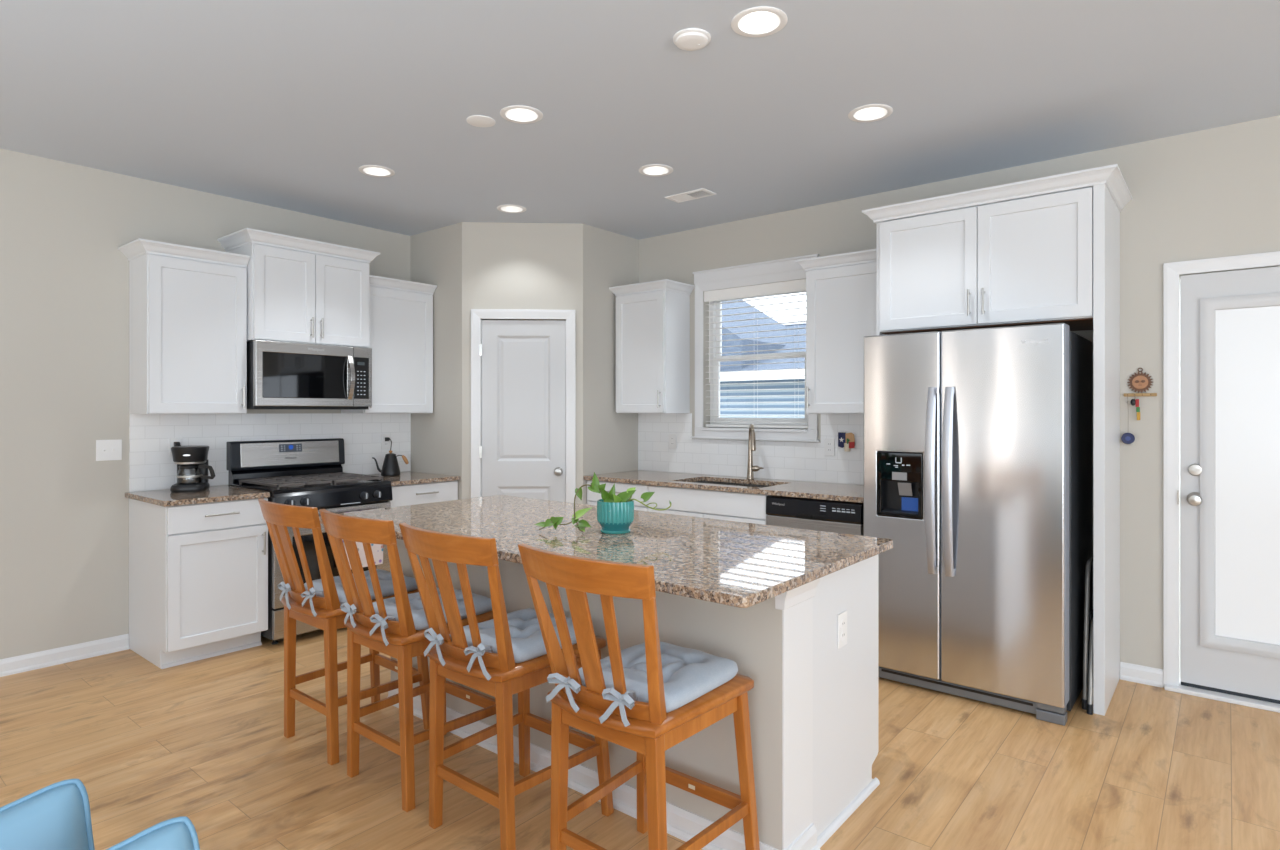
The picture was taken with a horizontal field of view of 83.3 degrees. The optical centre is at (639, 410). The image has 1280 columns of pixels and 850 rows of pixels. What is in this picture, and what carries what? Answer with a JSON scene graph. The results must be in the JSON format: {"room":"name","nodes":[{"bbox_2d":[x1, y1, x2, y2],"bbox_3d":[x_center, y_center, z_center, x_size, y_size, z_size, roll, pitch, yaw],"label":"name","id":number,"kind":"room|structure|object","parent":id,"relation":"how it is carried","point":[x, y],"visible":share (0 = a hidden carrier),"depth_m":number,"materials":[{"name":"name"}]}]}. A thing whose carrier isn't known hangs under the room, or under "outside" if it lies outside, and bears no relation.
{"room":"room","nodes":[
{"label":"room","id":0,"kind":"room"},
{"bbox_2d":[0,779,94,849],"bbox_3d":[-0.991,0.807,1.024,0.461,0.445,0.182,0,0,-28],"label":"chair","id":1,"kind":"object","parent":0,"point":[56,816],"visible":1,"depth_m":1.10,"materials":[{"name":"blue leather"}]},
{"bbox_2d":[106,816,199,849],"bbox_3d":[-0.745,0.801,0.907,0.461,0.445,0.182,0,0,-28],"label":"chair","id":2,"kind":"object","parent":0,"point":[177,833],"visible":1,"depth_m":1.00,"materials":[{"name":"blue plastic"}]},
{"bbox_2d":[0,148,409,659],"bbox_3d":[-3.884,0.007,3.245,0.150,2.766,9.150,0,0,39],"label":"wall","id":3,"kind":"structure","parent":0,"point":[64,275],"depth_m":4.00,"materials":[{"name":"grey paint"}]},
{"bbox_2d":[0,634,128,676],"bbox_3d":[-4.850,1.347,1.927,0.022,0.086,5.888,0,0,39],"label":"baseboard","id":4,"kind":"structure","parent":3,"relation":"attached to","point":[42,659],"depth_m":3.97,"materials":[{"name":"white paint"}]},
{"bbox_2d":[96,439,121,460],"bbox_3d":[-3.049,0.226,4.136,0.016,0.120,0.124,0,0,39],"label":"light switch","id":5,"kind":"object","parent":3,"relation":"attached to","point":[106,450],"visible":1,"depth_m":4.13,"materials":[{"name":"white plastic"}]},
{"bbox_2d":[169,438,181,456],"bbox_3d":[-2.833,0.222,4.393,0.007,0.116,0.072,0,0,39],"label":"wall outlet","id":6,"kind":"object","parent":3,"relation":"attached to","point":[171,440],"visible":0.56,"depth_m":4.38,"materials":[{"name":"white plastic"}]},
{"bbox_2d":[118,238,249,413],"bbox_3d":[-2.703,-0.464,4.285,0.362,0.964,0.581,0,0,39],"label":"upper cabinet","id":7,"kind":"object","parent":3,"relation":"attached to","point":[188,304],"visible":1,"depth_m":4.17,"materials":[{"name":"white paint"}]},
{"bbox_2d":[129,413,410,491],"bbox_3d":[-2.397,0.247,4.939,0.008,0.458,1.870,0,0,39],"label":"backsplash","id":8,"kind":"structure","parent":3,"relation":"attached to","point":[151,467],"depth_m":4.70,"materials":[{"name":"white tile"}]},
{"bbox_2d":[217,228,379,347],"bbox_3d":[-2.245,-0.765,4.786,0.437,0.662,0.878,0,0,39],"label":"upper cabinet","id":9,"kind":"object","parent":3,"relation":"attached to","point":[300,290],"visible":0.97,"depth_m":4.62,"materials":[{"name":"white paint"}]},
{"bbox_2d":[247,340,371,408],"bbox_3d":[-2.229,-0.220,4.774,0.474,0.420,0.764,0,0,39],"label":"microwave","id":10,"kind":"object","parent":9,"relation":"attached to","point":[280,375],"visible":1,"depth_m":4.61,"materials":[{"name":"silver metal"}]},
{"bbox_2d":[381,434,389,448],"bbox_3d":[-1.937,0.235,5.489,0.007,0.116,0.072,0,0,39],"label":"wall outlet","id":11,"kind":"object","parent":3,"relation":"attached to","point":[384,444],"visible":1,"depth_m":5.48,"materials":[{"name":"white plastic"}]},
{"bbox_2d":[341,275,436,412],"bbox_3d":[-1.850,-0.464,5.328,0.362,0.964,0.567,0,0,39],"label":"upper cabinet","id":12,"kind":"object","parent":3,"relation":"attached to","point":[400,311],"visible":0.62,"depth_m":5.24,"materials":[{"name":"white paint"}]},
{"bbox_2d":[410,222,461,499],"bbox_3d":[-1.523,0.007,5.496,0.658,2.766,0.095,0,0,39],"label":"wall","id":13,"kind":"structure","parent":0,"point":[436,254],"depth_m":5.40,"materials":[{"name":"grey paint"}]},
{"bbox_2d":[462,222,582,503],"bbox_3d":[-0.861,0.007,5.322,0.880,2.766,0.100,0,0,-3],"label":"wall","id":14,"kind":"structure","parent":0,"point":[530,266],"depth_m":5.27,"materials":[{"name":"grey paint"}]},
{"bbox_2d":[471,309,575,502],"bbox_3d":[-0.853,0.325,5.288,0.759,2.130,0.168,0,0,-3],"label":"door","id":15,"kind":"structure","parent":14,"relation":"in","point":[523,372],"depth_m":5.28,"materials":[{"name":"grey paint"}]},
{"bbox_2d":[583,224,638,504],"bbox_3d":[-0.252,0.007,5.574,0.098,2.766,0.647,0,0,39],"label":"wall","id":16,"kind":"structure","parent":0,"point":[610,259],"depth_m":5.46,"materials":[{"name":"grey paint"}]},
{"bbox_2d":[597,499,633,533],"bbox_3d":[-0.096,0.414,2.834,0.147,0.124,0.146,0,0,39],"label":"pot","id":17,"kind":"object","parent":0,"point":[614,516],"depth_m":2.78,"materials":[{"name":"teal ceramic"}]},
{"bbox_2d":[0,0,1279,239],"bbox_3d":[-0.466,-1.502,0.355,9.100,0.250,9.300,0,0,39],"label":"ceiling","id":18,"kind":"structure","parent":0,"point":[274,103],"depth_m":3.15,"materials":[{"name":"white paint"}]},
{"bbox_2d":[358,165,394,176],"bbox_3d":[-1.510,-1.407,4.130,0.198,0.072,0.198,0,0,39],"label":"recessed light","id":19,"kind":"object","parent":18,"relation":"in","point":[371,170],"visible":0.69,"depth_m":4.18,"materials":[{"name":"white plastic"}]},
{"bbox_2d":[466,115,495,126],"bbox_3d":[-0.755,-1.373,3.421,0.136,0.006,0.136,0,0,39],"label":"disc","id":20,"kind":"object","parent":18,"relation":"attached to","point":[476,120],"visible":1,"depth_m":3.41,"materials":[{"name":"white plastic"}]},
{"bbox_2d":[497,204,525,212],"bbox_3d":[-0.873,-1.407,4.900,0.198,0.072,0.198,0,0,39],"label":"recessed light","id":21,"kind":"object","parent":18,"relation":"in","point":[508,208],"visible":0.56,"depth_m":4.95,"materials":[{"name":"white"}]},
{"bbox_2d":[500,105,542,123],"bbox_3d":[-0.550,-1.407,3.342,0.198,0.072,0.198,0,0,39],"label":"recessed light","id":22,"kind":"object","parent":18,"relation":"in","point":[521,114],"visible":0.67,"depth_m":3.39,"materials":[{"name":"white plastic"}]},
{"bbox_2d":[639,164,672,175],"bbox_3d":[0.091,-1.407,4.116,0.198,0.072,0.198,0,0,39],"label":"recessed light","id":23,"kind":"object","parent":18,"relation":"in","point":[653,169],"visible":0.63,"depth_m":4.16,"materials":[{"name":"white"}]},
{"bbox_2d":[665,188,715,202],"bbox_3d":[0.322,-1.373,4.599,0.300,0.008,0.150,0,0,39],"label":"ceiling vent","id":24,"kind":"object","parent":18,"relation":"in","point":[699,193],"visible":1,"depth_m":4.59,"materials":[{"name":"white plastic"}]},
{"bbox_2d":[673,28,710,50],"bbox_3d":[0.191,-1.364,2.659,0.140,0.026,0.140,0,0,39],"label":"smoke detector","id":25,"kind":"object","parent":18,"relation":"attached to","point":[689,39],"visible":1,"depth_m":2.63,"materials":[{"name":"white plastic"}]},
{"bbox_2d":[731,6,787,36],"bbox_3d":[0.421,-1.407,2.548,0.198,0.072,0.198,0,0,39],"label":"recessed light","id":26,"kind":"object","parent":18,"relation":"in","point":[761,21],"visible":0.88,"depth_m":2.59,"materials":[{"name":"white plastic"}]},
{"bbox_2d":[848,104,892,121],"bbox_3d":[1.064,-1.407,3.327,0.198,0.072,0.198,0,0,39],"label":"recessed light","id":27,"kind":"object","parent":18,"relation":"in","point":[871,112],"visible":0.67,"depth_m":3.37,"materials":[{"name":"white plastic"}]},
{"bbox_2d":[0,627,1279,849],"bbox_3d":[-0.466,1.440,0.355,9.100,0.100,9.300,0,0,39],"label":"floor","id":28,"kind":"structure","parent":0,"point":[203,741],"depth_m":2.77,"materials":[{"name":"brown wood"}]},
{"bbox_2d":[129,498,267,668],"bbox_3d":[-2.571,0.948,4.207,0.664,0.884,0.522,0,0,39],"label":"base cabinet","id":29,"kind":"object","parent":28,"relation":"on","point":[198,573],"visible":0.96,"depth_m":4.01,"materials":[{"name":"white paint"}]},
{"bbox_2d":[125,485,269,506],"bbox_3d":[-2.585,0.491,4.206,0.644,0.030,0.543,0,0,39],"label":"countertop","id":30,"kind":"structure","parent":29,"relation":"on","point":[165,498],"depth_m":4.08,"materials":[{"name":"stone"}]},
{"bbox_2d":[170,446,214,492],"bbox_3d":[-2.660,0.344,4.306,0.234,0.264,0.235,0,0,-23],"label":"coffee maker","id":31,"kind":"object","parent":30,"relation":"on","point":[191,461],"visible":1,"depth_m":4.23,"materials":[{"name":"black plastic"}]},
{"bbox_2d":[226,438,392,644],"bbox_3d":[-2.132,0.794,4.686,0.738,1.192,0.762,0,0,39],"label":"gas range","id":32,"kind":"object","parent":28,"relation":"on","point":[300,472],"visible":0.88,"depth_m":4.61,"materials":[{"name":"black metal"}]},
{"bbox_2d":[231,479,390,493],"bbox_3d":[-2.129,0.474,4.684,0.597,0.021,0.762,0,0,39],"label":"cooktop","id":33,"kind":"object","parent":32,"relation":"in","point":[342,485],"depth_m":4.51,"materials":[{"name":"black metal"}]},
{"bbox_2d":[272,502,390,608],"bbox_3d":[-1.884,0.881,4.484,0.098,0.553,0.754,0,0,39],"label":"oven","id":34,"kind":"object","parent":32,"relation":"in","point":[307,538],"depth_m":4.39,"materials":[{"name":"silver glass"}]},
{"bbox_2d":[342,508,382,567],"bbox_3d":[-1.760,0.811,4.574,0.044,0.357,0.260,0,0,39],"label":"tea towel","id":35,"kind":"object","parent":32,"relation":"hanging from","point":[377,549],"visible":0.13,"depth_m":4.61,"materials":[{"name":"white fabric"}]},
{"bbox_2d":[258,498,429,764],"bbox_3d":[-1.268,0.878,3.065,0.461,1.028,0.597,0,0,39],"label":"counter stool","id":36,"kind":"object","parent":28,"relation":"on","point":[330,617],"visible":0.75,"depth_m":2.89,"materials":[{"name":"brown wood"}]},
{"bbox_2d":[277,569,417,616],"bbox_3d":[-1.243,0.752,3.095,0.364,0.120,0.496,0,0,39],"label":"seat cushion","id":37,"kind":"object","parent":36,"relation":"on","point":[385,578],"visible":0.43,"depth_m":3.03,"materials":[{"name":"grey fabric"}]},
{"bbox_2d":[319,509,495,811],"bbox_3d":[-0.865,0.878,2.736,0.461,1.028,0.597,0,0,39],"label":"counter stool","id":38,"kind":"object","parent":28,"relation":"on","point":[405,642],"visible":0.81,"depth_m":2.56,"materials":[{"name":"brown wood"}]},
{"bbox_2d":[340,587,491,645],"bbox_3d":[-0.840,0.760,2.767,0.364,0.106,0.494,0,0,39],"label":"seat cushion","id":39,"kind":"object","parent":38,"relation":"on","point":[482,604],"visible":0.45,"depth_m":2.69,"materials":[{"name":"grey fabric"}]},
{"bbox_2d":[388,480,457,506],"bbox_3d":[-1.732,0.948,5.235,0.664,0.884,0.568,0,0,39],"label":"base cabinet","id":40,"kind":"object","parent":28,"relation":"on","point":[403,495],"visible":0.12,"depth_m":5.03,"materials":[{"name":"white paint"}]},
{"bbox_2d":[368,471,459,485],"bbox_3d":[-1.740,0.491,5.241,0.644,0.030,0.570,0,0,39],"label":"countertop","id":41,"kind":"structure","parent":40,"relation":"on","point":[405,478],"depth_m":5.14,"materials":[{"name":"stone"}]},
{"bbox_2d":[372,450,408,475],"bbox_3d":[-1.832,0.384,5.284,0.238,0.185,0.136,0,0,-29],"label":"gooseneck kettle","id":42,"kind":"object","parent":41,"relation":"on","point":[390,467],"visible":1,"depth_m":5.25,"materials":[{"name":"black metal"}]},
{"bbox_2d":[399,523,613,849],"bbox_3d":[-0.455,0.878,2.401,0.461,1.028,0.597,0,0,39],"label":"counter stool","id":43,"kind":"object","parent":28,"relation":"on","point":[508,677],"visible":0.83,"depth_m":2.25,"materials":[{"name":"brown wood"}]},
{"bbox_2d":[424,608,576,680],"bbox_3d":[-0.430,0.754,2.431,0.364,0.111,0.495,0,0,39],"label":"seat cushion","id":44,"kind":"object","parent":43,"relation":"on","point":[527,641],"visible":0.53,"depth_m":2.33,"materials":[{"name":"grey fabric"}]},
{"bbox_2d":[587,480,649,510],"bbox_3d":[0.011,0.948,5.346,0.592,0.884,0.664,0,0,39],"label":"base cabinet","id":45,"kind":"object","parent":28,"relation":"on","point":[592,497],"visible":0.15,"depth_m":5.07,"materials":[{"name":"white paint"}]},
{"bbox_2d":[583,470,863,502],"bbox_3d":[0.625,0.491,4.858,2.164,0.030,0.644,0,0,39],"label":"countertop","id":46,"kind":"structure","parent":45,"relation":"on","point":[788,488],"depth_m":4.72,"materials":[{"name":"stone"}]},
{"bbox_2d":[694,481,768,487],"bbox_3d":[0.604,0.599,4.843,0.724,0.184,0.409,0,0,39],"label":"sink","id":47,"kind":"object","parent":46,"relation":"in","point":[707,482],"visible":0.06,"depth_m":5.06,"materials":[{"name":"silver metal"}]},
{"bbox_2d":[746,424,763,478],"bbox_3d":[0.767,0.282,4.952,0.120,0.387,0.179,0,0,30],"label":"kitchen faucet","id":48,"kind":"object","parent":46,"relation":"on","point":[752,439],"visible":1,"depth_m":5.00,"materials":[{"name":"silver metal"}]},
{"bbox_2d":[388,539,879,849],"bbox_3d":[-0.144,0.948,3.066,2.119,0.884,0.782,0,0,39],"label":"kitchen island","id":49,"kind":"object","parent":28,"relation":"on","point":[813,703],"visible":0.42,"depth_m":2.35,"materials":[{"name":"grey paint"}]},
{"bbox_2d":[319,495,892,607],"bbox_3d":[-0.262,0.491,2.963,2.247,0.030,1.073,0,0,39],"label":"island countertop","id":50,"kind":"structure","parent":49,"relation":"on","point":[731,563],"depth_m":2.58,"materials":[{"name":"stone"}]},
{"bbox_2d":[534,472,671,533],"bbox_3d":[-0.143,0.359,2.822,0.525,0.234,0.146,0,0,-14],"label":"pothos","id":51,"kind":"object","parent":50,"relation":"on","point":[615,514],"visible":1,"depth_m":2.81,"materials":[{"name":"teal ceramic"}]},
{"bbox_2d":[837,610,846,648],"bbox_3d":[0.690,0.745,2.453,0.007,0.116,0.072,0,0,39],"label":"wall outlet","id":52,"kind":"object","parent":49,"relation":"attached to","point":[842,617],"visible":1,"depth_m":2.44,"materials":[{"name":"white plastic"}]},
{"bbox_2d":[841,619,845,628],"bbox_3d":[0.692,0.726,2.451,0.002,0.033,0.033,0,0,39],"label":"receptacle","id":53,"kind":"object","parent":52,"relation":"attached to","point":[843,621],"depth_m":2.45,"materials":[{"name":"white plastic"}]},
{"bbox_2d":[841,630,845,639],"bbox_3d":[0.692,0.764,2.451,0.002,0.033,0.033,0,0,39],"label":"receptacle","id":54,"kind":"object","parent":52,"relation":"attached to","point":[843,632],"depth_m":2.45,"materials":[{"name":"white plastic"}]},
{"bbox_2d":[518,543,759,849],"bbox_3d":[-0.004,0.878,2.032,0.461,1.028,0.597,0,0,39],"label":"counter stool","id":55,"kind":"object","parent":28,"relation":"on","point":[651,731],"visible":0.83,"depth_m":1.90,"materials":[{"name":"brown wood"}]},
{"bbox_2d":[546,641,737,726],"bbox_3d":[0.020,0.754,2.062,0.364,0.099,0.497,0,0,39],"label":"seat cushion","id":56,"kind":"object","parent":55,"relation":"on","point":[689,674],"visible":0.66,"depth_m":1.99,"materials":[{"name":"grey fabric"}]},
{"bbox_2d":[648,485,769,524],"bbox_3d":[0.596,0.948,4.868,0.915,0.884,0.664,0,0,39],"label":"base cabinet","id":57,"kind":"object","parent":28,"relation":"on","point":[721,505],"visible":0.14,"depth_m":4.60,"materials":[{"name":"white paint"}]},
{"bbox_2d":[766,495,863,535],"bbox_3d":[1.183,0.951,4.389,0.592,0.878,0.626,0,0,39],"label":"dishwasher","id":58,"kind":"object","parent":28,"relation":"on","point":[843,517],"visible":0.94,"depth_m":4.13,"materials":[{"name":"grey metal"}]},
{"bbox_2d":[864,323,1091,725],"bbox_3d":[1.738,0.502,3.720,0.914,1.776,0.880,0,0,39],"label":"refrigerator","id":59,"kind":"object","parent":28,"relation":"on","point":[978,442],"visible":0.9,"depth_m":3.40,"materials":[{"name":"grey metal"}]},
{"bbox_2d":[862,164,1131,715],"bbox_3d":[1.877,0.145,3.829,1.173,2.490,0.652,0,0,39],"label":"tall cabinet","id":60,"kind":"object","parent":28,"relation":"on","point":[1044,250],"visible":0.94,"depth_m":3.52,"materials":[{"name":"white paint"}]},
{"bbox_2d":[1082,556,1092,714],"bbox_3d":[2.176,1.055,3.462,0.051,0.670,0.409,0,0,39],"label":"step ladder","id":61,"kind":"object","parent":28,"relation":"on","point":[1087,704],"visible":0.55,"depth_m":3.37,"materials":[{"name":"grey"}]},
{"bbox_2d":[639,115,1279,680],"bbox_3d":[2.428,0.007,3.898,8.800,2.766,0.150,0,0,39],"label":"wall","id":62,"kind":"structure","parent":0,"point":[1213,192],"depth_m":3.68,"materials":[{"name":"grey paint"}]},
{"bbox_2d":[609,279,694,412],"bbox_3d":[0.083,-0.464,5.484,0.572,0.964,0.360,0,0,39],"label":"upper cabinet","id":63,"kind":"object","parent":62,"relation":"attached to","point":[653,317],"visible":1,"depth_m":5.36,"materials":[{"name":"white paint"}]},
{"bbox_2d":[669,434,675,448],"bbox_3d":[0.251,0.235,5.564,0.072,0.116,0.007,0,0,39],"label":"wall outlet","id":64,"kind":"object","parent":62,"relation":"attached to","point":[672,437],"visible":1,"depth_m":5.56,"materials":[{"name":"white plastic"}]},
{"bbox_2d":[638,413,863,484],"bbox_3d":[0.828,0.247,5.103,2.169,0.456,0.008,0,0,39],"label":"backsplash","id":65,"kind":"structure","parent":62,"relation":"attached to","point":[796,461],"depth_m":5.16,"materials":[{"name":"white tile"}]},
{"bbox_2d":[690,254,819,441],"bbox_3d":[0.837,-0.418,5.175,1.040,1.253,0.183,0,0,39],"label":"window","id":66,"kind":"structure","parent":62,"relation":"in","point":[787,269],"depth_m":5.23,"materials":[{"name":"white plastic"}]},
{"bbox_2d":[704,279,807,428],"bbox_3d":[0.825,-0.387,5.148,0.847,1.015,0.076,0,0,39],"label":"window blind","id":67,"kind":"object","parent":66,"relation":"attached to","point":[794,285],"visible":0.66,"depth_m":5.14,"materials":[{"name":"white"}]},
{"bbox_2d":[824,438,834,455],"bbox_3d":[1.250,0.240,4.748,0.072,0.116,0.007,0,0,39],"label":"wall outlet","id":68,"kind":"object","parent":62,"relation":"attached to","point":[829,443],"visible":1,"depth_m":4.75,"materials":[{"name":"white plastic"}]},
{"bbox_2d":[795,249,875,413],"bbox_3d":[1.321,-0.464,4.473,0.598,0.964,0.360,0,0,39],"label":"upper cabinet","id":69,"kind":"object","parent":62,"relation":"attached to","point":[840,288],"visible":0.6,"depth_m":4.38,"materials":[{"name":"white paint"}]},
{"bbox_2d":[838,432,854,451],"bbox_3d":[1.338,0.201,4.655,0.110,0.122,0.044,0,0,39],"label":"wall decoration","id":70,"kind":"object","parent":62,"relation":"attached to","point":[846,440],"visible":1,"depth_m":4.64,"materials":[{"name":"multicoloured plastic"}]},
{"bbox_2d":[1124,368,1156,396],"bbox_3d":[2.555,-0.148,3.679,0.140,0.148,0.027,0,0,39],"label":"key rack","id":71,"kind":"object","parent":62,"relation":"attached to","point":[1138,382],"visible":1,"depth_m":3.68,"materials":[{"name":"beige wood"}]},
{"bbox_2d":[1121,395,1134,443],"bbox_3d":[2.509,0.045,3.702,0.058,0.251,0.012,0,0,39],"label":"trinket","id":72,"kind":"object","parent":71,"relation":"hanging from","point":[1127,438],"visible":1,"depth_m":3.70,"materials":[{"name":"blue"}]},
{"bbox_2d":[1130,395,1139,419],"bbox_3d":[2.533,-0.016,3.682,0.042,0.128,0.015,0,0,39],"label":"key fob","id":73,"kind":"object","parent":71,"relation":"hanging from","point":[1133,402],"visible":1,"depth_m":3.67,"materials":[{"name":"multicoloured"}]},
{"bbox_2d":[1120,662,1162,687],"bbox_3d":[2.562,1.347,3.678,0.181,0.086,0.022,0,0,39],"label":"baseboard","id":74,"kind":"structure","parent":62,"relation":"attached to","point":[1141,674],"depth_m":3.67,"materials":[{"name":"white paint"}]},
{"bbox_2d":[1163,251,1279,712],"bbox_3d":[3.071,0.325,3.328,1.049,2.131,0.221,0,0,39],"label":"door","id":75,"kind":"structure","parent":62,"relation":"in","point":[1230,320],"depth_m":3.48,"materials":[{"name":"grey paint"}]},
{"label":"outside","id":76,"kind":"structure","parent":0,"visible":0},
{"bbox_3d":[8.798,2.690,15.488,36.000,0.200,25.840,0,0,39],"label":"ground","id":77,"kind":"structure","parent":76,"visible":0},
{"bbox_2d":[720,300,805,417],"bbox_3d":[4.033,-0.235,15.978,12.200,5.650,8.010,0,0,39],"label":"neighbouring house","id":78,"kind":"structure","parent":77,"relation":"on","point":[793,388],"depth_m":13.21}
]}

